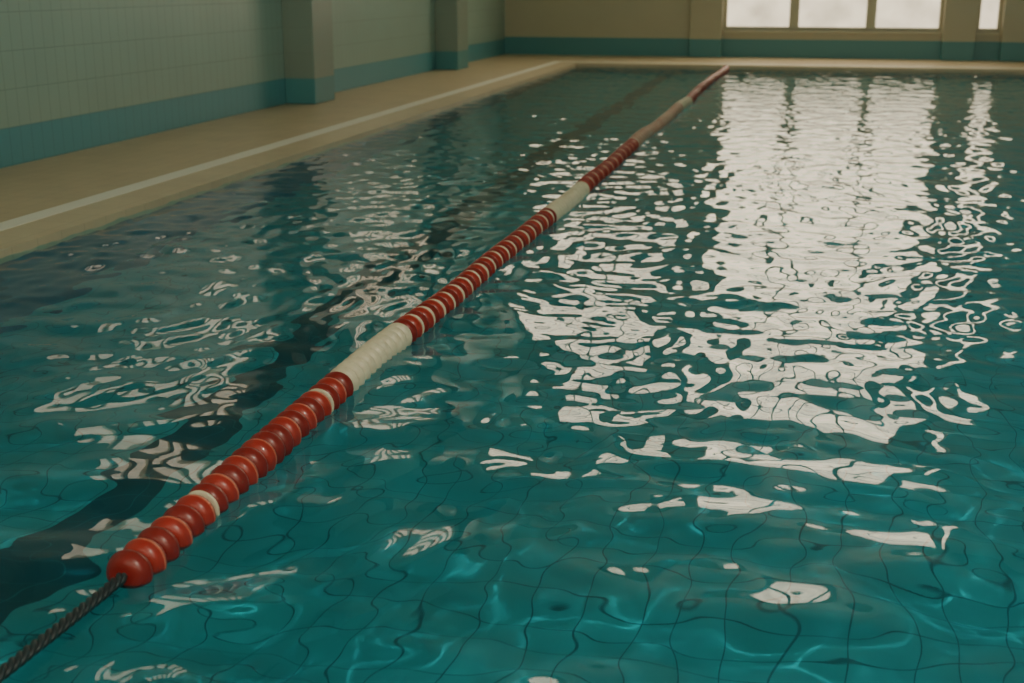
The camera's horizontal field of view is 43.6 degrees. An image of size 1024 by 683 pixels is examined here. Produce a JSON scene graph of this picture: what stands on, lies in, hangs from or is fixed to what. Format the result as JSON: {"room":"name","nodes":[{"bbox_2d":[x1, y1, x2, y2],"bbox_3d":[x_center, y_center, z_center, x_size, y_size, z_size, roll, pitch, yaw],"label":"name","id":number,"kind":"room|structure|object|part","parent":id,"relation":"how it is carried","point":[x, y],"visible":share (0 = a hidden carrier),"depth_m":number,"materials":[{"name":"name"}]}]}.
{"room":"indoor swimming pool","nodes":[
{"label":"indoor swimming pool","id":0,"kind":"room"},
{"bbox_2d":[0,0,504,167],"bbox_3d":[-3.640,-4.923,11.729,0.250,10.300,28.847,4,16,13],"label":"wall","id":1,"kind":"structure","parent":0,"point":[76,75],"depth_m":12.66,"materials":[{"name":"tile"}]},
{"bbox_2d":[0,54,1023,222],"bbox_3d":[4.924,-1.404,10.582,17.367,0.150,28.847,4,16,13],"label":"floor","id":2,"kind":"structure","parent":0,"point":[27,188],"depth_m":12.65,"materials":[{"name":"beige tile"}]},
{"bbox_2d":[281,0,334,103],"bbox_3d":[-2.488,-6.889,14.735,0.387,8.150,0.650,4,16,13],"label":"pillar","id":3,"kind":"structure","parent":2,"relation":"on","point":[307,24],"depth_m":15.43,"materials":[{"name":"tile"}]},
{"bbox_2d":[435,0,467,69],"bbox_3d":[-1.014,-8.554,20.629,0.387,8.150,0.650,4,16,13],"label":"pillar","id":4,"kind":"structure","parent":2,"relation":"on","point":[451,16],"depth_m":21.32,"materials":[{"name":"tile"}]},
{"bbox_2d":[0,61,1023,258],"bbox_3d":[4.710,-0.913,11.229,13.813,1.454,23.900,4,16,13],"label":"swimming pool","id":5,"kind":"object","parent":2,"relation":"in","point":[27,232],"visible":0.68,"depth_m":10.74,"materials":[{"name":"tile"}]},
{"bbox_2d":[0,66,1023,682],"bbox_3d":[4.710,-1.561,11.046,12.811,0.039,22.898,4,16,13],"label":"pool water","id":6,"kind":"object","parent":5,"relation":"in","point":[750,409],"visible":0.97,"depth_m":4.72,"materials":[{"name":"teal liquid"}]},
{"bbox_2d":[0,65,729,682],"bbox_3d":[1.108,-1.801,11.829,0.170,0.150,22.794,4,16,13],"label":"lane rope","id":7,"kind":"object","parent":6,"relation":"on","point":[141,557],"visible":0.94,"depth_m":4.37,"materials":[{"name":"red plastic"}]},
{"bbox_2d":[689,0,723,57],"bbox_3d":[3.772,-9.480,23.908,0.620,8.150,0.180,4,16,13],"label":"pillar","id":8,"kind":"structure","parent":2,"relation":"on","point":[706,16],"depth_m":24.78,"materials":[{"name":"beige paint"}]},
{"bbox_2d":[940,0,978,60],"bbox_3d":[8.323,-9.182,22.854,0.588,8.150,0.180,4,16,13],"label":"pillar","id":9,"kind":"structure","parent":2,"relation":"on","point":[960,19],"depth_m":23.73,"materials":[{"name":"beige paint"}]},
{"bbox_2d":[998,0,1023,61],"bbox_3d":[9.340,-9.116,22.619,0.600,8.150,0.180,4,16,13],"label":"pillar","id":10,"kind":"structure","parent":2,"relation":"on","point":[1012,31],"depth_m":23.53,"materials":[{"name":"beige paint"}]},
{"bbox_2d":[505,0,1003,60],"bbox_3d":[8.327,-8.207,23.358,17.867,10.300,0.250,4,16,13],"label":"wall","id":11,"kind":"structure","parent":0,"point":[533,27],"depth_m":25.20,"materials":[{"name":"beige paint"}]},
{"bbox_2d":[722,0,944,34],"bbox_3d":[6.093,-9.450,23.507,4.077,7.390,0.220,4,16,13],"label":"window","id":12,"kind":"structure","parent":11,"relation":"in","point":[895,17],"depth_m":24.46,"materials":[{"name":"glass"}]},
{"bbox_3d":[6.081,-5.905,24.458,4.077,0.050,0.120,4,16,13],"label":"sill","id":13,"kind":"part","parent":12,"relation":"part of","materials":[{"name":"paint"}]},
{"bbox_2d":[976,0,1003,35],"bbox_3d":[8.867,-9.268,22.865,0.452,7.390,0.220,4,16,13],"label":"window","id":14,"kind":"structure","parent":11,"relation":"in","point":[990,12],"depth_m":23.82,"materials":[{"name":"glass"}]},
{"bbox_3d":[8.855,-5.723,23.816,0.452,0.050,0.120,4,16,13],"label":"sill","id":15,"kind":"part","parent":14,"relation":"part of","materials":[{"name":"paint"}]},
{"bbox_3d":[8.883,-9.311,22.924,0.452,7.340,0.001,4,16,13],"label":"pane","id":16,"kind":"part","parent":14,"relation":"part of","materials":[{"name":"white glass"}]}
]}

